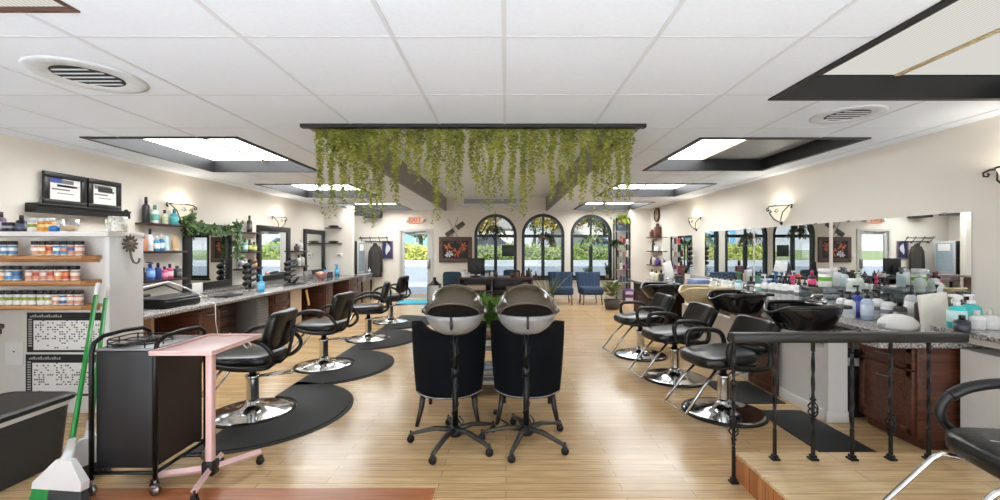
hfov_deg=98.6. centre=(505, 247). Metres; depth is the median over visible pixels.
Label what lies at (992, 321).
pump bottle
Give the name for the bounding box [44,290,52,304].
jar
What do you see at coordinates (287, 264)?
tool rack
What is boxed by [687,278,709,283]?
box
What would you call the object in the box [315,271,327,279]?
bowl
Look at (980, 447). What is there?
chair
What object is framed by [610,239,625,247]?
trailing plant
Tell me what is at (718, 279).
pump bottle
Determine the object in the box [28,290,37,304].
jar
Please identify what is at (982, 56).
diffuser
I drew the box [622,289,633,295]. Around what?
product box
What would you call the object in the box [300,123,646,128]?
trim
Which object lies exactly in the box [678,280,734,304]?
bowl
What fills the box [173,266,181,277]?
bottle
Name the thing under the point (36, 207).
wall ledge
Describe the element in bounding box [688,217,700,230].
wall sconce
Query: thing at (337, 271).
spray bottle
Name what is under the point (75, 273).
jar
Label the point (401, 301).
door mat
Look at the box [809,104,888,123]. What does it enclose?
ceiling vent
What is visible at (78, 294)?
jar
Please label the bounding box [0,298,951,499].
floor
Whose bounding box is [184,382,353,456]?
floor mat
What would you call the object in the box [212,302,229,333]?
power cable
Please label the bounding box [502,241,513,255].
sign
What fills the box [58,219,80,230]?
glass cup
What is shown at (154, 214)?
bottle
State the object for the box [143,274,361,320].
countertop
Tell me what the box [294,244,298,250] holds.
bottle
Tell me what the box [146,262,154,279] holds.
spray bottle
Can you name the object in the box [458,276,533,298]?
reception desk
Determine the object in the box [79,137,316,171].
trim
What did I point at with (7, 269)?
jar
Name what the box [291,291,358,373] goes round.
chair
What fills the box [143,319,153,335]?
panel
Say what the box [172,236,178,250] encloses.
tube
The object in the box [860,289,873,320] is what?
pump bottle
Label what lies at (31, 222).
jar
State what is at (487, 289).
shelf
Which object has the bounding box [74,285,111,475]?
dustpan
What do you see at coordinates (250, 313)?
base cabinet
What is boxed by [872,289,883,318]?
pump bottle
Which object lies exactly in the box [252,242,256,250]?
bottle
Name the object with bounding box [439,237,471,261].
framed picture
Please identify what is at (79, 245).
jar
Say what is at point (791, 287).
spray bottle
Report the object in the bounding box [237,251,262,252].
floating shelf
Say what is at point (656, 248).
jar
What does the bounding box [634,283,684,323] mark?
base cabinet
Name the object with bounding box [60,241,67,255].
jar
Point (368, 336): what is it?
chair
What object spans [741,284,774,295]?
faucet
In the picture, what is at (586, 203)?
ceiling light
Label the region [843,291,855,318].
pump bottle
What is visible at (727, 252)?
frameless mirror
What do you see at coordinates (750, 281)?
bottle
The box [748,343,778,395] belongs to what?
base cabinet
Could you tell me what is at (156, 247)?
bottle
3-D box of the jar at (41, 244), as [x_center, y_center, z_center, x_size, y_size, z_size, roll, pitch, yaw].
[-3.911,0.002,3.635,0.061,0.122,0.061,0,0,0]
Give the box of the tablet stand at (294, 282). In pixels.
[283,277,304,284]
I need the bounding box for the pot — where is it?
[486,325,490,339]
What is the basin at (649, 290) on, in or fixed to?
in the bowl at (649, 288)
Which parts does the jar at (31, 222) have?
lid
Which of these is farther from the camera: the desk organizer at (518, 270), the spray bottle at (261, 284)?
the desk organizer at (518, 270)
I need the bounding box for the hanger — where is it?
[782,262,791,283]
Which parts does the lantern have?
glass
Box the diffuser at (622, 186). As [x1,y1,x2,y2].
[613,185,641,188]
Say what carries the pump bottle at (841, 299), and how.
on the countertop at (857, 324)
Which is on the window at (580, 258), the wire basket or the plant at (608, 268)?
the plant at (608, 268)
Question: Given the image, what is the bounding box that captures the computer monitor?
[468,258,484,276]
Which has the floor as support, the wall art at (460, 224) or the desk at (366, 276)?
the desk at (366, 276)
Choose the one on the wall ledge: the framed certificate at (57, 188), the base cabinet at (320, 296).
the framed certificate at (57, 188)
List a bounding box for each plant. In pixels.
[531,218,556,246]
[531,274,571,298]
[578,221,603,249]
[582,266,592,271]
[601,279,623,309]
[604,263,610,278]
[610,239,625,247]
[612,214,631,224]
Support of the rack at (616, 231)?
on the floor
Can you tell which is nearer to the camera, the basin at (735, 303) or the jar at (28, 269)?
the jar at (28, 269)
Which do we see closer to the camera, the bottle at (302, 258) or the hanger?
the hanger
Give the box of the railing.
[728,332,968,484]
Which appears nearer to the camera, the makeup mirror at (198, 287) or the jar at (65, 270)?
the jar at (65, 270)
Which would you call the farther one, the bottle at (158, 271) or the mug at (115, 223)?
the bottle at (158, 271)
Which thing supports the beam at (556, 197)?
attached to the wall at (389, 226)
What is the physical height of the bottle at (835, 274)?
0.200 m
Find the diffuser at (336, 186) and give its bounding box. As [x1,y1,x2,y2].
[333,185,359,189]
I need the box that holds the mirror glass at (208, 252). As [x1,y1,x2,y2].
[191,230,226,283]
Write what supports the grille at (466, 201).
attached to the air conditioner
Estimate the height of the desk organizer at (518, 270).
0.150 m
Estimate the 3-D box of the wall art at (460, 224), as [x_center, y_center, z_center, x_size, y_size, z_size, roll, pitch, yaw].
[-1.449,-0.501,12.186,0.571,0.748,0.020,0,0,0]
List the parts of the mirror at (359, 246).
glass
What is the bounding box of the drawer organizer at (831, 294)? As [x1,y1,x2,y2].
[800,285,861,302]
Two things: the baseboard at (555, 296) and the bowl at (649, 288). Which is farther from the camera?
the baseboard at (555, 296)
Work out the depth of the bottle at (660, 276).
8.47 m
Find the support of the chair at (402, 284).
on the floor
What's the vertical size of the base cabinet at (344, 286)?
0.695 m
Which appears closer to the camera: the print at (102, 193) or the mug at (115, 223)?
the mug at (115, 223)
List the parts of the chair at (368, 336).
seat, armrest, backrest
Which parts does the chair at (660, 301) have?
armrest, seat, armrest, backrest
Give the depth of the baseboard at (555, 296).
12.19 m
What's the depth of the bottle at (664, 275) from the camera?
8.37 m
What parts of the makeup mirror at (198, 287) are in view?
mirror panel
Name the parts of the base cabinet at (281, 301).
drawer, door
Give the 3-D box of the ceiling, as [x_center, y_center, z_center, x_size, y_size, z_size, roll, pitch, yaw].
[-0.365,-1.311,4.935,8.930,0.504,14.970,0,0,0]
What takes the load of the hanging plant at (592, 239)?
hanging from the ceiling
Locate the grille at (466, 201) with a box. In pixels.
[464,199,515,203]
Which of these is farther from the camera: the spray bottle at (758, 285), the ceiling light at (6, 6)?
the spray bottle at (758, 285)
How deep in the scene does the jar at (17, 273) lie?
3.61 m
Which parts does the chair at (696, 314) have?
armrest, seat, armrest, backrest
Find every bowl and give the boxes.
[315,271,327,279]
[640,278,684,297]
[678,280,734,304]
[707,284,774,314]
[763,294,852,331]
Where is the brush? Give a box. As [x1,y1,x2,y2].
[111,339,157,346]
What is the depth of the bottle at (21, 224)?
3.66 m
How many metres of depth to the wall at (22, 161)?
5.86 m
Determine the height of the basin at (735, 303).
0.220 m
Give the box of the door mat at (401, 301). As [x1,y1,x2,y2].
[395,300,427,303]
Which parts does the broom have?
handle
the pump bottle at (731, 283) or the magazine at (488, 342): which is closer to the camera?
the magazine at (488, 342)
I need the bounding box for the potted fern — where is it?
[479,291,504,339]
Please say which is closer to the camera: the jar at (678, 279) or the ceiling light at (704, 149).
the ceiling light at (704, 149)
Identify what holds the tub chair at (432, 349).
on the floor
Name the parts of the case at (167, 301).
cord, lid, arm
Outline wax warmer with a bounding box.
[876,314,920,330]
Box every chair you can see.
[202,307,302,428]
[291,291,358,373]
[340,281,391,343]
[372,275,410,324]
[412,320,486,426]
[443,272,460,285]
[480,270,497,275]
[490,320,563,425]
[503,269,515,275]
[548,272,573,304]
[575,272,603,304]
[602,293,675,361]
[628,302,718,387]
[664,315,781,427]
[882,378,999,499]
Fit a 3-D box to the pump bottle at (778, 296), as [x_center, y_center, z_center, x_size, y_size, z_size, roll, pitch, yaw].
[3.409,0.498,5.350,0.105,0.315,0.105,0,0,0]
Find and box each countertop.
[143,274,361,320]
[628,275,989,347]
[930,325,999,343]
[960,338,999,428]
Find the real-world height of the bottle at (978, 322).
0.130 m
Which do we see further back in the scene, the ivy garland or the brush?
the ivy garland
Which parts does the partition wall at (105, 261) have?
panel, shelf, panel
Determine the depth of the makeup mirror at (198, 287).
6.09 m
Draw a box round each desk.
[358,273,373,302]
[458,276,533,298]
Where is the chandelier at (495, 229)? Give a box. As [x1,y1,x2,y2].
[482,211,507,239]
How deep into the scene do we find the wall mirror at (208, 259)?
6.69 m
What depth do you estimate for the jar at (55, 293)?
3.61 m
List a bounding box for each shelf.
[135,222,187,226]
[143,251,187,252]
[143,277,187,282]
[233,231,262,233]
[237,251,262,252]
[325,227,341,228]
[475,288,506,291]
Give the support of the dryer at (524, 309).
on the floor
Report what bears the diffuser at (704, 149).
attached to the ceiling light at (704, 149)
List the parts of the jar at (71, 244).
lid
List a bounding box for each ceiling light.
[0,0,79,12]
[142,139,288,160]
[293,185,359,189]
[586,203,630,203]
[613,185,682,188]
[667,140,813,159]
[822,0,999,75]
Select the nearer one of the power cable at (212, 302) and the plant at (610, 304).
the power cable at (212, 302)
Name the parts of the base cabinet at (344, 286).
drawer, drawer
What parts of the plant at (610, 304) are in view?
pot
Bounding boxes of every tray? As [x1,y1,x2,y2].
[148,334,261,355]
[213,293,242,297]
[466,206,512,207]
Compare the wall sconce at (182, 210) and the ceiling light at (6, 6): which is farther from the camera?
the wall sconce at (182, 210)
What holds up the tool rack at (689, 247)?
attached to the wall at (939, 172)
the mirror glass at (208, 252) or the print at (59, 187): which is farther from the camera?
the mirror glass at (208, 252)
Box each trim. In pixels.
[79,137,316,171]
[254,184,380,197]
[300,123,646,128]
[310,129,445,210]
[332,203,412,209]
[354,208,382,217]
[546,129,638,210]
[573,202,654,209]
[597,183,716,196]
[642,137,870,170]
[768,0,999,100]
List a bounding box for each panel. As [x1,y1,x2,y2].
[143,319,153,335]
[289,289,300,323]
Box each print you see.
[52,180,76,194]
[94,185,113,202]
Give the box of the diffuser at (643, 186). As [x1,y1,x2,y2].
[639,185,682,188]
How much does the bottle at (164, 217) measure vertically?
0.190 m
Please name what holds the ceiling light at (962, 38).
attached to the ceiling
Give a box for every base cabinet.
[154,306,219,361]
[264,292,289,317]
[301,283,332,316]
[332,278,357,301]
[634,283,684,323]
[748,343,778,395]
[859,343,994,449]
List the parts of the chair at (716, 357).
armrest, seat, seat plate, pump lever, armrest, backrest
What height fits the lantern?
0.650 m
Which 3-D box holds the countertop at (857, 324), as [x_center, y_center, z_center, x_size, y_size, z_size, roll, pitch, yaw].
[3.273,0.639,6.075,1.347,0.125,6.150,0,0,0]
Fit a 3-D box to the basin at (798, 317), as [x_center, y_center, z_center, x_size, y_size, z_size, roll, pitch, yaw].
[2.551,0.602,3.720,0.578,0.220,0.487,0,0,0]
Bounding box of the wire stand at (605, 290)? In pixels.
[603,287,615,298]
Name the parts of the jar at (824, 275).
lid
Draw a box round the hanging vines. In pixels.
[312,129,634,227]
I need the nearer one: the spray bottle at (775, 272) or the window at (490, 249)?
the spray bottle at (775, 272)
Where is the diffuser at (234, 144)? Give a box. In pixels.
[210,139,285,159]
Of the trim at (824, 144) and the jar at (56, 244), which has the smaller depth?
the jar at (56, 244)
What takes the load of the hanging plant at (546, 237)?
hanging from the ceiling
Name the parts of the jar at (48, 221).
lid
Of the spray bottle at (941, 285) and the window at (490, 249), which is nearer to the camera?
the spray bottle at (941, 285)
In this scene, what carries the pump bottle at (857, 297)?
on the countertop at (857, 324)
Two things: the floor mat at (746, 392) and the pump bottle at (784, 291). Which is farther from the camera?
the pump bottle at (784, 291)
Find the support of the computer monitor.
on the reception desk at (495, 286)
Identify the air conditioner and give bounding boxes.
[461,197,518,207]
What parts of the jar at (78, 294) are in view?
lid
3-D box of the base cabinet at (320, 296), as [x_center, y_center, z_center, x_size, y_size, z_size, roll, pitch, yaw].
[-4.160,1.089,9.150,0.880,0.695,0.400,0,0,0]
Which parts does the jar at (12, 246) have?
lid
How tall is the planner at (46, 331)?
0.345 m
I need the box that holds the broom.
[29,282,99,499]
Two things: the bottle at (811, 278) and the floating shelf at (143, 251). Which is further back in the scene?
the floating shelf at (143, 251)
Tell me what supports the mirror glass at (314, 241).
attached to the wall mirror at (313, 240)
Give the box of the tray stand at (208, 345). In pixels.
[148,334,264,499]
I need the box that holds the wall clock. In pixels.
[654,208,659,221]
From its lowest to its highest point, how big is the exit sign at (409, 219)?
0.180 m
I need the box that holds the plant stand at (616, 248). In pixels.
[616,248,620,301]
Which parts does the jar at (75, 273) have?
lid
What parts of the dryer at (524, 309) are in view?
pivot knob, leg, leg, leg, wrapped cord, leg, leg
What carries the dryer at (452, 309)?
on the floor
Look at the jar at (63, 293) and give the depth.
3.61 m
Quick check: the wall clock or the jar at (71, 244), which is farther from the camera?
the wall clock
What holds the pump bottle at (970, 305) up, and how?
on the countertop at (985, 335)
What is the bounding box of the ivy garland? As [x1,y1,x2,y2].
[179,213,244,261]
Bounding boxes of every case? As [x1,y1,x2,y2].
[143,281,209,308]
[303,271,313,279]
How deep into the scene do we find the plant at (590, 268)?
12.03 m
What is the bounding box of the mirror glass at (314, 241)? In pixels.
[307,234,321,269]
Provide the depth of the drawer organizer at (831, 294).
4.55 m
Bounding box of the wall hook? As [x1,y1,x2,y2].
[122,234,140,263]
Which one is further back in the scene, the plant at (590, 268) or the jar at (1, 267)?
the plant at (590, 268)
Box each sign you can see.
[405,217,424,222]
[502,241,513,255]
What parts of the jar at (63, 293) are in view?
lid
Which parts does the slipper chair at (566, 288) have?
backrest, seat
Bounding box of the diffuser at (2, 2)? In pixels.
[0,0,61,5]
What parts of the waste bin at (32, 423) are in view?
lid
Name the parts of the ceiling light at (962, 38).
frame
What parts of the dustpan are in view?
handle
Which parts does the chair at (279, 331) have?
armrest, seat, armrest, pump lever, backrest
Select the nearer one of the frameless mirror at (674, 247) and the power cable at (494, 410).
the power cable at (494, 410)
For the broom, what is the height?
1.164 m
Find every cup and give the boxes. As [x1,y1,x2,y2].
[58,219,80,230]
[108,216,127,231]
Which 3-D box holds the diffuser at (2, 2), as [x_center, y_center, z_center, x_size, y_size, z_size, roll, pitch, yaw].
[-2.655,-1.078,1.115,1.450,0.010,1.590,0,0,0]
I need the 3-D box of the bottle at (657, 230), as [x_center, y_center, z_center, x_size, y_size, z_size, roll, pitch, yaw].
[3.875,-0.459,11.000,0.140,0.340,0.200,0,0,0]
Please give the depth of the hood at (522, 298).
3.03 m
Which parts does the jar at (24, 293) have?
lid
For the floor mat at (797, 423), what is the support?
on the floor
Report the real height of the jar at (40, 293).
0.122 m
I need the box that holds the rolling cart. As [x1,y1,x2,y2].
[87,326,206,495]
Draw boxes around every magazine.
[484,361,492,369]
[486,340,490,346]
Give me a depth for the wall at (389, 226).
12.20 m
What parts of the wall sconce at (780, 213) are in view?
lamp shade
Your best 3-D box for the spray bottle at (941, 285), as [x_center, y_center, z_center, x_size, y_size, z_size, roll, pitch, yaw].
[3.560,0.466,3.521,0.080,0.380,0.078,0,0,34]
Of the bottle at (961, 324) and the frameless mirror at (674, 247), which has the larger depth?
the frameless mirror at (674, 247)
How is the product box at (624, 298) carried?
on the floor
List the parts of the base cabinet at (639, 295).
drawer, door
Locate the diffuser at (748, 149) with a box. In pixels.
[708,140,813,158]
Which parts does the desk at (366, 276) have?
leg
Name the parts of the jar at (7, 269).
lid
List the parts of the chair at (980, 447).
armrest, seat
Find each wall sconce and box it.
[166,202,196,222]
[272,216,286,227]
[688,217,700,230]
[766,204,792,224]
[982,166,999,183]
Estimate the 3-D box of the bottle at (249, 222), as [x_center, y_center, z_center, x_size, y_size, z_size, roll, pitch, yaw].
[-4.605,-0.434,7.720,0.093,0.300,0.093,0,0,0]
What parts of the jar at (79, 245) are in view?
lid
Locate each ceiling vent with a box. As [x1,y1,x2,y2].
[18,55,149,93]
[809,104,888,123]
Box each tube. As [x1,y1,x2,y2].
[165,236,169,250]
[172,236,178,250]
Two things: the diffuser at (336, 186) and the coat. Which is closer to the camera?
the diffuser at (336, 186)
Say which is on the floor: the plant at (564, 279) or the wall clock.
the plant at (564, 279)
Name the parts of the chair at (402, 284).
armrest, seat, backrest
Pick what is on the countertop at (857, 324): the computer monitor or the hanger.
the hanger
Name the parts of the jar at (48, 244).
lid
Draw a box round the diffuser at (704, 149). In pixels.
[669,140,742,158]
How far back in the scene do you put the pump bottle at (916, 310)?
3.90 m
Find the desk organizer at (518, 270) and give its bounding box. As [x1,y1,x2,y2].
[513,270,528,276]
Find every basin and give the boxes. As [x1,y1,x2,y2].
[642,284,679,297]
[680,287,728,304]
[710,292,766,314]
[767,303,843,331]
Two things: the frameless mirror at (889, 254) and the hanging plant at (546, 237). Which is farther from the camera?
the hanging plant at (546, 237)
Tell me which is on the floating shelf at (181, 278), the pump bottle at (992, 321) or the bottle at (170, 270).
the bottle at (170, 270)
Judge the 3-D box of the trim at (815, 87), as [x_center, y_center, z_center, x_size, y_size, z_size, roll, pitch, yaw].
[2.745,-1.142,2.025,1.750,0.182,2.090,0,0,0]
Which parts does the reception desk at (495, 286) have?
panel, panel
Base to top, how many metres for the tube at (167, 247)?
0.200 m
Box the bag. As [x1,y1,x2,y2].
[615,224,627,230]
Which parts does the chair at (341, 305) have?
armrest, seat, armrest, pump lever, backrest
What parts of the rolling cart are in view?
handle frame, frame, handle frame, panel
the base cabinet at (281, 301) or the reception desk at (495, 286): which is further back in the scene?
the reception desk at (495, 286)
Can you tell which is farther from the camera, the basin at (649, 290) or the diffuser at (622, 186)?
the diffuser at (622, 186)
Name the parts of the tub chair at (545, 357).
leg, nailhead trim, leg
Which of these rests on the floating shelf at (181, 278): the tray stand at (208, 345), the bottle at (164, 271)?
the bottle at (164, 271)
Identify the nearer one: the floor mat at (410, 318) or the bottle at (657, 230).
the floor mat at (410, 318)
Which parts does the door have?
glass pane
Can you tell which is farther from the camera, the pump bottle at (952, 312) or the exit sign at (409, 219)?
the exit sign at (409, 219)
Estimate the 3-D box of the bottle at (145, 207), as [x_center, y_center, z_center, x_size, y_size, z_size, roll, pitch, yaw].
[-4.605,-0.489,5.500,0.084,0.330,0.084,0,0,0]
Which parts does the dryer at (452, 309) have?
leg, leg, leg, wrapped cord, leg, leg, pivot knob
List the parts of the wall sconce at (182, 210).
lamp shade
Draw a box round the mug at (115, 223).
[105,209,128,231]
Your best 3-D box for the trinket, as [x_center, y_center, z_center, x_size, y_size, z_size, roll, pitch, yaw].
[-3.843,-0.164,3.660,0.070,0.052,0.060,0,0,0]
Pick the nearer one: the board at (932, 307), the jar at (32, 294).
the board at (932, 307)
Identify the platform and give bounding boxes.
[736,452,999,499]
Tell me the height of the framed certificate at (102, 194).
0.334 m
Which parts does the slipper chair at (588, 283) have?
backrest, seat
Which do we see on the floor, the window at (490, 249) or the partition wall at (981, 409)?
the partition wall at (981, 409)
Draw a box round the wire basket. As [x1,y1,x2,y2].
[107,332,173,347]
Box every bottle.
[0,212,6,230]
[15,215,26,230]
[142,197,149,222]
[142,235,147,250]
[143,267,146,280]
[146,229,153,250]
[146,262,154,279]
[150,205,158,222]
[153,236,159,250]
[155,263,161,279]
[159,234,164,250]
[161,210,167,223]
[162,266,167,278]
[166,264,173,278]
[170,209,178,224]
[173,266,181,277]
[238,259,243,268]
[241,239,247,250]
[247,215,251,231]
[248,239,251,250]
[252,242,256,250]
[258,274,264,291]
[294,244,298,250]
[297,255,300,265]
[298,240,302,250]
[301,254,304,265]
[335,264,339,275]
[649,230,653,236]
[649,269,654,279]
[654,223,660,236]
[654,258,660,264]
[654,270,657,280]
[658,270,662,280]
[663,270,666,281]
[677,260,684,281]
[709,273,715,284]
[715,274,721,284]
[721,275,727,285]
[727,275,734,286]
[735,271,742,289]
[747,276,754,290]
[754,276,760,290]
[761,274,768,298]
[768,275,775,299]
[772,271,778,283]
[775,275,782,299]
[781,276,789,299]
[788,275,795,299]
[794,274,802,284]
[794,277,800,299]
[800,277,806,299]
[808,271,815,286]
[832,268,841,285]
[836,290,846,315]
[839,267,848,286]
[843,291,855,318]
[846,272,856,291]
[852,285,862,316]
[854,272,863,291]
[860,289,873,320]
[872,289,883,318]
[880,293,895,316]
[892,298,907,315]
[904,285,916,317]
[914,293,922,320]
[935,282,945,292]
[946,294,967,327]
[953,315,971,332]
[961,294,982,316]
[968,310,985,329]
[982,309,999,329]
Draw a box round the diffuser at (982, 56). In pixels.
[903,33,999,74]
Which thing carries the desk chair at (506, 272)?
on the floor
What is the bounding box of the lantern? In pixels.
[427,277,440,300]
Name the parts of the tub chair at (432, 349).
leg, nailhead trim, leg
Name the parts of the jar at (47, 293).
lid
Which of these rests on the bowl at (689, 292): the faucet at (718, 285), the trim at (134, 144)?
the faucet at (718, 285)
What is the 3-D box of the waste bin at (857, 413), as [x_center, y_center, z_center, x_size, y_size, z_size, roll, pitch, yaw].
[2.985,1.162,3.730,0.190,0.550,0.220,0,0,0]
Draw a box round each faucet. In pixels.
[665,278,684,284]
[708,280,734,289]
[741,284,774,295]
[809,294,826,303]
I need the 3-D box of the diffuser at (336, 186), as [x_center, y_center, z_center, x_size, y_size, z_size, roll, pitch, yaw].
[-2.993,-1.212,8.050,0.725,0.010,1.760,0,0,0]
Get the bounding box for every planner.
[26,354,95,395]
[27,312,103,351]
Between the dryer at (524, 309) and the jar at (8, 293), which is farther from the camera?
the jar at (8, 293)
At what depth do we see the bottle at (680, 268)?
8.26 m
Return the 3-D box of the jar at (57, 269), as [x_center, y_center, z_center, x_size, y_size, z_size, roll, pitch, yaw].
[-3.777,0.212,3.635,0.061,0.122,0.061,0,0,0]
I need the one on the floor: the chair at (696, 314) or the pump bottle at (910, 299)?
the chair at (696, 314)
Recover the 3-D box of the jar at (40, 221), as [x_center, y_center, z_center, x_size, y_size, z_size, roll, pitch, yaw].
[-3.967,-0.198,3.680,0.065,0.118,0.065,0,0,0]
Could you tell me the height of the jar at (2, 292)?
0.122 m
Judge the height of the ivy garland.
0.765 m
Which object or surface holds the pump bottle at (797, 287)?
on the countertop at (857, 324)
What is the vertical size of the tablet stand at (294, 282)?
0.139 m
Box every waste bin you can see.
[0,391,75,491]
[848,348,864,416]
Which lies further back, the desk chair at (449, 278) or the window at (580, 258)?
the window at (580, 258)
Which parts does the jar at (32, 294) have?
lid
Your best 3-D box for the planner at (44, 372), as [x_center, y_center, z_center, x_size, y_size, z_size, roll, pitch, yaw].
[-3.840,1.107,3.743,0.680,0.360,0.010,0,0,0]
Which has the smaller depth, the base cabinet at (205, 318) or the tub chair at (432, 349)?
the tub chair at (432, 349)
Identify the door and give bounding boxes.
[399,229,432,297]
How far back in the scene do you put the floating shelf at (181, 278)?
5.71 m
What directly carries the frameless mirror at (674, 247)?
attached to the wall at (939, 172)
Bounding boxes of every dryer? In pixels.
[407,284,495,464]
[479,284,568,462]
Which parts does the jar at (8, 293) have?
lid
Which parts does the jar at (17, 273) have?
lid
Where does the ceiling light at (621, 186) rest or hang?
attached to the ceiling
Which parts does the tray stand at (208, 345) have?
leg, leg, post, leg, leg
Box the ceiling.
[0,0,999,210]
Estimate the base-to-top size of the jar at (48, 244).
0.122 m
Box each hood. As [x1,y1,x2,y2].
[426,284,483,313]
[498,284,554,313]
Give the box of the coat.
[368,240,382,276]
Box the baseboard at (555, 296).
[367,295,621,298]
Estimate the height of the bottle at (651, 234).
0.200 m
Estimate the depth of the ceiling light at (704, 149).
5.27 m
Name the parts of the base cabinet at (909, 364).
drawer, door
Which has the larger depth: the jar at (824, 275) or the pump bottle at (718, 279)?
the pump bottle at (718, 279)
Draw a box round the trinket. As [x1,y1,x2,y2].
[48,226,60,230]
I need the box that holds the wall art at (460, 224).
[445,217,464,242]
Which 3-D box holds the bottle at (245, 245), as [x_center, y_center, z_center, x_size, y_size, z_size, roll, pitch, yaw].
[-4.605,-0.049,7.580,0.104,0.220,0.104,0,0,0]
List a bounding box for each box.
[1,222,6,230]
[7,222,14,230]
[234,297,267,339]
[466,284,485,289]
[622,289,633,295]
[622,295,633,300]
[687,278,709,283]
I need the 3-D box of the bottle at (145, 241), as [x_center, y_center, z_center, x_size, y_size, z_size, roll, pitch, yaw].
[-4.605,-0.066,5.460,0.056,0.210,0.080,0,0,0]
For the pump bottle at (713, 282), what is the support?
on the countertop at (857, 324)
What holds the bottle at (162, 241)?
on the floating shelf at (143, 251)
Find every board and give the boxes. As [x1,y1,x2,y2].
[663,261,674,281]
[917,292,947,331]
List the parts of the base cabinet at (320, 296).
drawer, door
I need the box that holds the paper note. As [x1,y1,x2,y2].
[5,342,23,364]
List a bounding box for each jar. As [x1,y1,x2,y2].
[0,241,6,255]
[0,266,3,280]
[0,290,5,304]
[4,266,11,280]
[5,290,13,304]
[7,241,17,255]
[12,266,22,280]
[13,290,20,304]
[20,290,28,304]
[25,266,31,280]
[27,218,36,230]
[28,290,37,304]
[31,241,37,255]
[32,266,38,280]
[37,218,44,230]
[37,290,44,304]
[38,241,44,255]
[39,266,46,280]
[44,218,55,230]
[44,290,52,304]
[45,241,52,255]
[47,266,53,280]
[52,290,59,304]
[53,241,59,255]
[54,266,60,280]
[59,290,66,304]
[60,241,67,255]
[61,266,70,280]
[66,290,74,304]
[67,241,74,255]
[70,266,80,280]
[74,290,83,304]
[75,241,84,255]
[326,272,332,277]
[654,245,659,250]
[674,275,683,283]
[818,269,831,286]
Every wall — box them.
[0,133,353,295]
[0,231,143,412]
[354,198,625,298]
[626,115,999,349]
[682,301,848,422]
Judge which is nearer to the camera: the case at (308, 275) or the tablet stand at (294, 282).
the tablet stand at (294, 282)
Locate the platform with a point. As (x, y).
(794, 477)
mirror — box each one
[182,224,231,291]
[192,282,206,297]
[256,225,290,281]
[303,229,324,275]
[354,241,364,274]
[663,235,692,273]
[705,228,753,281]
[755,223,829,284]
[833,212,971,306]
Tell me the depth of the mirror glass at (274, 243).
8.65 m
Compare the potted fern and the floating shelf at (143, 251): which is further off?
the floating shelf at (143, 251)
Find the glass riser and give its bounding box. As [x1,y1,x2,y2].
[853,291,887,293]
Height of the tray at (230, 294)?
0.022 m
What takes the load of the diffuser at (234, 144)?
attached to the ceiling light at (211, 149)
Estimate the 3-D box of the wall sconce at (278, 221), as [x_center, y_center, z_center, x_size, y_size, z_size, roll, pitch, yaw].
[-4.604,-0.499,8.800,0.172,0.283,0.583,0,0,0]
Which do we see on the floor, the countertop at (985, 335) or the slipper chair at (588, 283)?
the slipper chair at (588, 283)
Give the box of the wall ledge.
[25,202,130,218]
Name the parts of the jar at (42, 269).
lid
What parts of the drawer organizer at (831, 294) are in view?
drawer, drawer, drawer, drawer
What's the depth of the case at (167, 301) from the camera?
5.03 m
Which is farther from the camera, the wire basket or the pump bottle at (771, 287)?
the pump bottle at (771, 287)
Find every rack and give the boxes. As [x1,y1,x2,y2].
[242,259,257,288]
[284,258,295,282]
[359,236,388,242]
[613,218,629,288]
[685,242,692,266]
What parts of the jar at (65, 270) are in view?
lid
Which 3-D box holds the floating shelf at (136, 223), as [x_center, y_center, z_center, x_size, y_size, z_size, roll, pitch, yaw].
[-4.604,-0.309,5.770,0.148,0.028,0.700,0,0,0]
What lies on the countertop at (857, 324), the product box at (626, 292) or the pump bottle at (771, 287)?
the pump bottle at (771, 287)
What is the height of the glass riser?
0.208 m
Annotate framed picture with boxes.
[382,241,392,258]
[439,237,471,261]
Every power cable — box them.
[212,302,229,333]
[493,409,508,423]
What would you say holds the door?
in the wall at (389, 226)
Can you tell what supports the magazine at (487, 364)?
on the magazine
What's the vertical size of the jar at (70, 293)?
0.122 m
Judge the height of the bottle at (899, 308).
0.220 m
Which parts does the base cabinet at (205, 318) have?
door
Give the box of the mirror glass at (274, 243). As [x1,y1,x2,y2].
[262,231,286,274]
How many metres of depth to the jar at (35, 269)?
3.61 m
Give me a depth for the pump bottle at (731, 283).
6.32 m
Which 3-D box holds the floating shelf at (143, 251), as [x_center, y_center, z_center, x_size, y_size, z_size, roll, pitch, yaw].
[-4.604,0.054,5.770,0.148,0.028,0.700,0,0,0]
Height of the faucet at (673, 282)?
0.115 m
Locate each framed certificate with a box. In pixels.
[42,170,86,206]
[87,178,121,210]
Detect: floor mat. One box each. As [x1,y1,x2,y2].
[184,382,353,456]
[298,349,394,384]
[349,328,411,349]
[380,315,428,328]
[708,381,785,403]
[762,410,876,451]
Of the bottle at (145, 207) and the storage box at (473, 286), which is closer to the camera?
the bottle at (145, 207)
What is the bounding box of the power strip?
[305,289,309,305]
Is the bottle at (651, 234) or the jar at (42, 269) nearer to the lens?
the jar at (42, 269)
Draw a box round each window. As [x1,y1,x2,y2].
[474,214,516,275]
[522,214,563,279]
[570,215,612,279]
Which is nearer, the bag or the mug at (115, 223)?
the mug at (115, 223)
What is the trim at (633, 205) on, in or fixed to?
attached to the ceiling
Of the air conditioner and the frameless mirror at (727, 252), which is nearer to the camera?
the frameless mirror at (727, 252)
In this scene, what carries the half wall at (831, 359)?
on the floor

